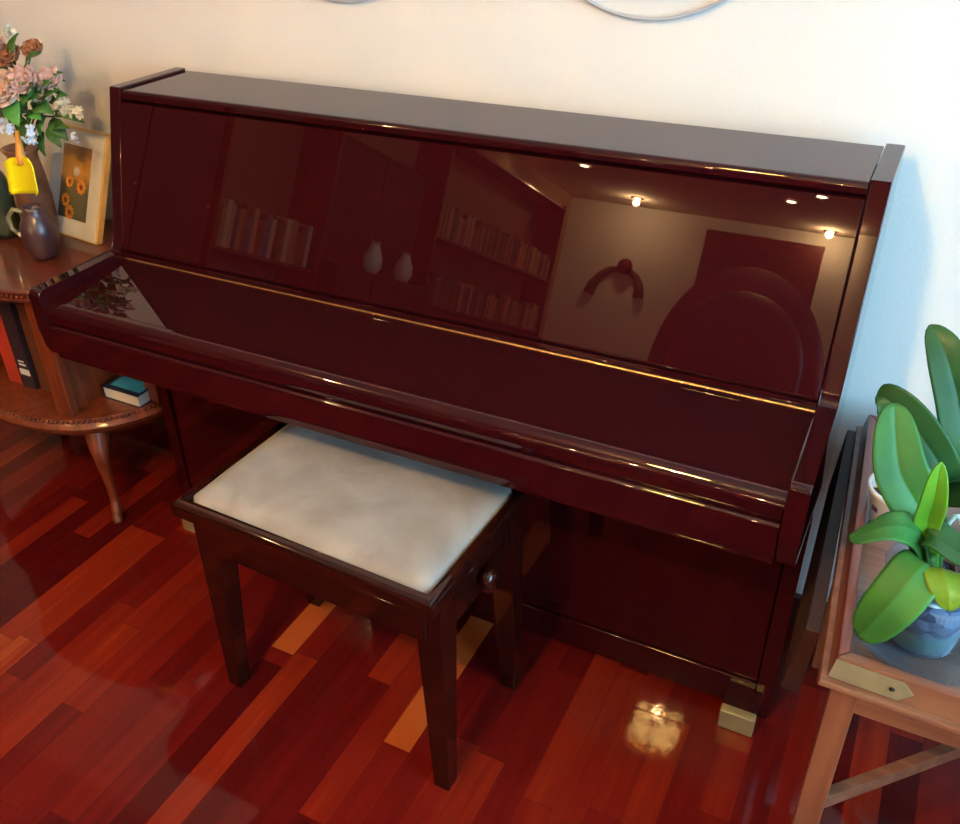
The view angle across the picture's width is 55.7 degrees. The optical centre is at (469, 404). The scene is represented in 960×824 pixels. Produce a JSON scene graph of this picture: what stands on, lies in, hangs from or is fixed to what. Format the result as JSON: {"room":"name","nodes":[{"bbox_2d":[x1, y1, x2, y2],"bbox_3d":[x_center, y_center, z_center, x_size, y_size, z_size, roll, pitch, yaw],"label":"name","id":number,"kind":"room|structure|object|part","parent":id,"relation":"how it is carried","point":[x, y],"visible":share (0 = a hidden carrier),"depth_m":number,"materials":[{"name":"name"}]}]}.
{"room":"music room","nodes":[
{"label":"music room","id":0,"kind":"room"},
{"bbox_2d":[0,421,959,823],"bbox_3d":[-2.084,2.396,-0.854,5.300,0.100,8.900,14,35,23],"label":"floor","id":1,"kind":"structure","parent":0,"point":[119,704],"depth_m":1.82,"materials":[{"name":"red wood"}]},
{"bbox_2d":[0,206,163,523],"bbox_3d":[-1.084,-0.112,2.417,0.786,0.652,0.451,14,35,23],"label":"side table","id":2,"kind":"object","parent":1,"relation":"on","point":[76,404],"visible":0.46,"depth_m":2.23,"materials":[{"name":"brown wood"}]},
{"bbox_2d":[0,170,20,239],"bbox_3d":[-1.173,-0.525,2.257,0.072,0.220,0.072,14,35,23],"label":"bottle","id":3,"kind":"object","parent":2,"relation":"on","point":[7,200],"visible":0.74,"depth_m":2.26,"materials":[{"name":"green glass"}]},
{"bbox_2d":[0,315,22,383],"bbox_3d":[-1.145,-0.202,2.357,0.054,0.255,0.155,14,35,23],"label":"book","id":4,"kind":"object","parent":2,"relation":"on","point":[6,352],"visible":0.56,"depth_m":2.33,"materials":[{"name":"red paper"}]},
{"bbox_2d":[0,301,40,389],"bbox_3d":[-1.100,-0.188,2.328,0.048,0.260,0.151,14,35,23],"label":"book","id":5,"kind":"object","parent":2,"relation":"on","point":[8,311],"visible":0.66,"depth_m":2.27,"materials":[{"name":"paper"}]},
{"bbox_2d":[0,143,58,227],"bbox_3d":[-1.084,-0.528,2.255,0.092,0.224,0.092,14,35,23],"label":"vase","id":6,"kind":"object","parent":2,"relation":"on","point":[45,196],"visible":0.32,"depth_m":2.23,"materials":[{"name":"brown ceramic"}]},
{"bbox_2d":[0,22,83,155],"bbox_3d":[-0.993,-0.616,2.104,0.269,0.470,0.159,14,35,23],"label":"flower arrangement","id":7,"kind":"object","parent":6,"relation":"in","point":[16,80],"visible":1,"depth_m":2.04,"materials":[{"name":"pink plant"}]},
{"bbox_3d":[-1.039,-0.784,2.042,0.068,0.046,0.059,14,35,23],"label":"rust flower","id":8,"kind":"part","parent":7,"relation":"part of","materials":[{"name":"orange plant"}]},
{"bbox_2d":[4,130,38,195],"bbox_3d":[-1.009,-0.545,2.064,0.104,0.138,0.056,14,35,23],"label":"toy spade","id":9,"kind":"object","parent":7,"relation":"hanging from","point":[20,173],"visible":1,"depth_m":2.07,"materials":[{"name":"yellow plastic"}]},
{"bbox_3d":[-1.018,-0.580,2.058,0.021,0.073,0.050,-6,32,-7],"label":"handle","id":10,"kind":"part","parent":9,"relation":"part of","materials":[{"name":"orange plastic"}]},
{"bbox_3d":[-1.015,-0.517,2.066,0.104,0.089,0.026,14,35,23],"label":"blade","id":11,"kind":"part","parent":9,"relation":"part of","materials":[{"name":"yellow plastic"}]},
{"bbox_3d":[-0.979,-0.796,2.031,0.052,0.036,0.046,14,35,23],"label":"rust flower","id":12,"kind":"part","parent":7,"relation":"part of","materials":[{"name":"orange plant"}]},
{"bbox_2d":[6,203,59,259],"bbox_3d":[-1.027,-0.412,2.160,0.103,0.126,0.089,25,40,35],"label":"jug","id":13,"kind":"object","parent":2,"relation":"on","point":[38,231],"visible":1,"depth_m":2.13,"materials":[{"name":"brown ceramic"}]},
{"bbox_3d":[-1.068,-0.429,2.148,0.049,0.077,0.013,1,32,4],"label":"handle","id":14,"kind":"part","parent":13,"relation":"part of","materials":[{"name":"beige ceramic"}]},
{"bbox_2d":[15,303,50,391],"bbox_3d":[-1.050,-0.178,2.325,0.036,0.245,0.160,14,35,23],"label":"book","id":15,"kind":"object","parent":2,"relation":"on","point":[22,314],"visible":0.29,"depth_m":2.26,"materials":[{"name":"brown paper"}]},
{"bbox_2d":[49,123,110,244],"bbox_3d":[-0.977,-0.553,2.272,0.214,0.255,0.115,19,37,29],"label":"picture frame","id":16,"kind":"object","parent":2,"relation":"on","point":[80,172],"visible":0.81,"depth_m":2.25,"materials":[{"name":"beige wood"}]},
{"bbox_2d":[61,193,69,206],"bbox_3d":[-1.016,-0.516,2.288,0.035,0.033,0.015,14,35,23],"label":"flower","id":17,"kind":"object","parent":16,"relation":"on","point":[65,197],"depth_m":2.29,"materials":[{"name":"orange paint"}]},
{"bbox_2d":[65,205,73,219],"bbox_3d":[-1.005,-0.483,2.284,0.037,0.035,0.016,14,35,23],"label":"flower","id":18,"kind":"object","parent":16,"relation":"on","point":[69,209],"depth_m":2.28,"materials":[{"name":"orange paint"}]},
{"bbox_2d":[66,175,73,187],"bbox_3d":[-0.999,-0.558,2.272,0.031,0.029,0.013,14,35,23],"label":"flower","id":19,"kind":"object","parent":16,"relation":"on","point":[69,178],"depth_m":2.27,"materials":[{"name":"orange paint"}]},
{"bbox_2d":[58,142,92,222],"bbox_3d":[-0.982,-0.552,2.263,0.113,0.168,0.069,19,37,29],"label":"picture","id":20,"kind":"object","parent":16,"relation":"attached to","point":[75,161],"depth_m":2.26},
{"bbox_2d":[76,180,85,194],"bbox_3d":[-0.961,-0.537,2.250,0.037,0.035,0.016,14,35,23],"label":"flower","id":21,"kind":"object","parent":16,"relation":"on","point":[80,184],"depth_m":2.25,"materials":[{"name":"orange paint"}]},
{"bbox_2d":[0,363,163,434],"bbox_3d":[-1.084,-0.074,2.441,0.786,0.052,0.451,14,35,23],"label":"shelf","id":22,"kind":"object","parent":2,"relation":"attached to","point":[21,406],"depth_m":2.25,"materials":[{"name":"brown wood"}]},
{"bbox_3d":[-0.923,0.178,2.308,0.059,0.270,0.088,-3,32,-2],"label":"leg","id":23,"kind":"part","parent":2,"relation":"part of","materials":[{"name":"brown wood"}]},
{"bbox_2d":[102,375,151,407],"bbox_3d":[-0.830,-0.058,2.325,0.120,0.035,0.165,14,35,23],"label":"book","id":24,"kind":"object","parent":2,"relation":"on","point":[123,389],"visible":0.39,"depth_m":2.27,"materials":[{"name":"paper"}]},
{"bbox_3d":[-0.827,-0.072,2.314,0.098,0.002,0.135,14,35,23],"label":"panel","id":25,"kind":"part","parent":24,"relation":"part of","materials":[{"name":"teal paper"}]},
{"bbox_2d":[171,422,531,790],"bbox_3d":[-0.206,0.362,1.762,0.596,0.507,0.352,16,36,25],"label":"stool","id":26,"kind":"object","parent":1,"relation":"on","point":[406,546],"visible":0.95,"depth_m":1.59,"materials":[{"name":"white leather"}]},
{"bbox_3d":[-0.473,0.382,1.785,0.051,0.459,0.051,14,35,23],"label":"leg","id":27,"kind":"part","parent":26,"relation":"part of","materials":[{"name":"brown wood"}]},
{"bbox_3d":[-0.351,0.265,1.967,0.051,0.459,0.051,14,35,23],"label":"leg","id":28,"kind":"part","parent":26,"relation":"part of","materials":[{"name":"brown wood"}]},
{"bbox_3d":[-0.210,0.174,1.645,0.548,0.037,0.352,16,36,25],"label":"frame","id":29,"kind":"part","parent":26,"relation":"part of","materials":[{"name":"brown wood"}]},
{"bbox_2d":[194,424,512,593],"bbox_3d":[-0.210,0.161,1.638,0.511,0.033,0.310,16,36,25],"label":"cushion","id":30,"kind":"object","parent":26,"relation":"on","point":[310,500],"depth_m":1.58,"materials":[{"name":"beige fabric"}]},
{"bbox_3d":[-0.051,0.502,1.579,0.051,0.459,0.051,14,35,23],"label":"leg","id":31,"kind":"part","parent":26,"relation":"part of","materials":[{"name":"brown wood"}]},
{"bbox_3d":[0.032,0.297,1.554,0.039,0.050,0.050,14,35,23],"label":"height knob","id":32,"kind":"part","parent":26,"relation":"part of","materials":[{"name":"brown wood"}]},
{"bbox_3d":[0.071,0.385,1.761,0.051,0.459,0.051,14,35,23],"label":"leg","id":33,"kind":"part","parent":26,"relation":"part of","materials":[{"name":"brown wood"}]},
{"bbox_2d":[28,67,905,736],"bbox_3d":[-0.089,0.006,1.791,1.480,1.073,0.504,14,35,23],"label":"upright piano","id":34,"kind":"object","parent":1,"relation":"on","point":[644,331],"visible":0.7,"depth_m":1.56,"materials":[{"name":"brown wood"}]},
{"bbox_3d":[-0.735,-0.163,2.074,0.029,1.062,0.504,14,35,23],"label":"panel","id":35,"kind":"part","parent":34,"relation":"part of","materials":[{"name":"brown wood"}]},
{"bbox_3d":[-0.151,-0.090,1.595,1.419,0.033,0.187,14,35,23],"label":"key lid","id":36,"kind":"part","parent":34,"relation":"part of","materials":[{"name":"brown wood"}]},
{"bbox_3d":[-0.097,-0.149,1.684,1.419,0.053,0.044,14,35,23],"label":"hinge rail","id":37,"kind":"part","parent":34,"relation":"part of","materials":[{"name":"gold metal"}]},
{"bbox_3d":[-0.076,0.156,1.907,1.418,0.502,0.018,14,35,23],"label":"panel","id":38,"kind":"part","parent":34,"relation":"part of","materials":[{"name":"brown wood"}]},
{"bbox_3d":[-0.085,-0.313,1.616,1.419,0.292,0.098,14,35,23],"label":"music panel","id":39,"kind":"part","parent":34,"relation":"part of","materials":[{"name":"brown wood"}]},
{"bbox_3d":[-0.028,-0.510,1.630,1.419,0.019,0.196,14,35,23],"label":"lid","id":40,"kind":"part","parent":34,"relation":"part of","materials":[{"name":"brown wood"}]},
{"bbox_3d":[-0.069,0.401,2.064,1.420,0.072,0.034,14,35,23],"label":"rail","id":41,"kind":"part","parent":34,"relation":"part of","materials":[{"name":"brown wood"}]},
{"bbox_3d":[-0.024,-0.057,1.900,1.418,1.015,0.220,14,35,23],"label":"frame","id":42,"kind":"part","parent":34,"relation":"part of","materials":[{"name":"brown wood"}]},
{"bbox_3d":[0.557,0.167,1.503,0.029,1.062,0.504,14,35,23],"label":"panel","id":43,"kind":"part","parent":34,"relation":"part of","materials":[{"name":"brown wood"}]},
{"bbox_2d":[780,415,959,823],"bbox_3d":[0.850,0.493,1.428,0.689,0.602,0.672,14,35,23],"label":"tray table","id":44,"kind":"object","parent":1,"relation":"on","point":[888,683],"visible":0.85,"depth_m":1.27,"materials":[{"name":"brown wood"}]},
{"bbox_3d":[0.732,0.313,1.763,0.034,0.556,0.026,14,35,23],"label":"leg","id":45,"kind":"part","parent":44,"relation":"part of","materials":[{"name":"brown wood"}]},
{"bbox_3d":[0.495,0.592,1.325,0.034,0.556,0.026,14,35,23],"label":"leg","id":46,"kind":"part","parent":44,"relation":"part of","materials":[{"name":"brown wood"}]},
{"bbox_3d":[0.504,0.347,1.140,0.098,0.028,0.006,16,36,25],"label":"corner plate","id":47,"kind":"part","parent":44,"relation":"part of","materials":[{"name":"gold metal"}]},
{"bbox_3d":[0.855,0.276,1.285,0.667,0.010,0.671,14,35,23],"label":"moulding","id":48,"kind":"part","parent":44,"relation":"part of","materials":[{"name":"brown wood"}]},
{"bbox_3d":[0.737,0.439,1.080,0.525,0.045,0.020,14,35,23],"label":"rail","id":49,"kind":"part","parent":44,"relation":"part of","materials":[{"name":"brown wood"}]},
{"bbox_2d":[868,324,959,521],"bbox_3d":[0.702,0.077,1.277,0.102,0.328,0.269,-25,39,-33],"label":"potted orchid","id":50,"kind":"object","parent":44,"relation":"on","point":[940,437],"visible":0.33,"depth_m":1.28,"materials":[{"name":"green plant"}]},
{"bbox_3d":[0.657,0.156,1.391,0.102,0.074,0.102,14,35,23],"label":"pot","id":51,"kind":"part","parent":50,"relation":"part of","materials":[{"name":"white ceramic"}]},
{"bbox_3d":[0.603,0.306,1.211,0.183,0.013,0.183,14,35,23],"label":"glass plate","id":52,"kind":"object","parent":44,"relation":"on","visible":0},
{"bbox_2d":[848,403,959,657],"bbox_3d":[0.577,0.190,1.113,0.218,0.306,0.184,13,35,21],"label":"potted orchid","id":53,"kind":"object","parent":52,"relation":"on","point":[913,601],"visible":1,"depth_m":1.10,"materials":[{"name":"blue glazed ceramic"},{"name":"leaf"},{"name":"bark"}]},
{"bbox_3d":[0.598,0.258,1.181,0.130,0.117,0.130,14,35,23],"label":"pot","id":54,"kind":"part","parent":53,"relation":"part of","materials":[{"name":"blue ceramic"}]},
{"bbox_3d":[0.579,0.211,1.143,0.028,0.068,0.028,14,35,23],"label":"crown","id":55,"kind":"part","parent":53,"relation":"part of","materials":[{"name":"green plant"}]},
{"bbox_2d":[0,0,959,601],"bbox_3d":[-0.105,-0.772,1.786,5.300,2.400,0.100,14,35,23],"label":"wall","id":56,"kind":"structure","parent":0,"point":[870,72],"depth_m":1.61,"materials":[{"name":"paint"}]},
{"bbox_2d":[326,0,368,2],"bbox_3d":[-0.253,-0.953,1.677,0.437,0.394,0.020,15,35,24],"label":"hoop","id":57,"kind":"object","parent":56,"relation":"attached to","point":[336,1],"visible":1,"depth_m":1.77,"materials":[{"name":"paint"}]},
{"bbox_2d":[150,417,826,624],"bbox_3d":[-0.111,0.238,2.357,5.100,0.083,0.016,14,35,23],"label":"baseboard","id":58,"kind":"structure","parent":56,"relation":"attached to","point":[160,422],"depth_m":2.71,"materials":[{"name":"brown wood"}]},
{"bbox_2d":[584,0,726,20],"bbox_3d":[0.294,-0.821,1.431,0.451,0.407,0.020,15,35,24],"label":"hoop","id":59,"kind":"object","parent":56,"relation":"attached to","point":[680,16],"visible":1,"depth_m":1.53,"materials":[{"name":"paint"}]}
]}

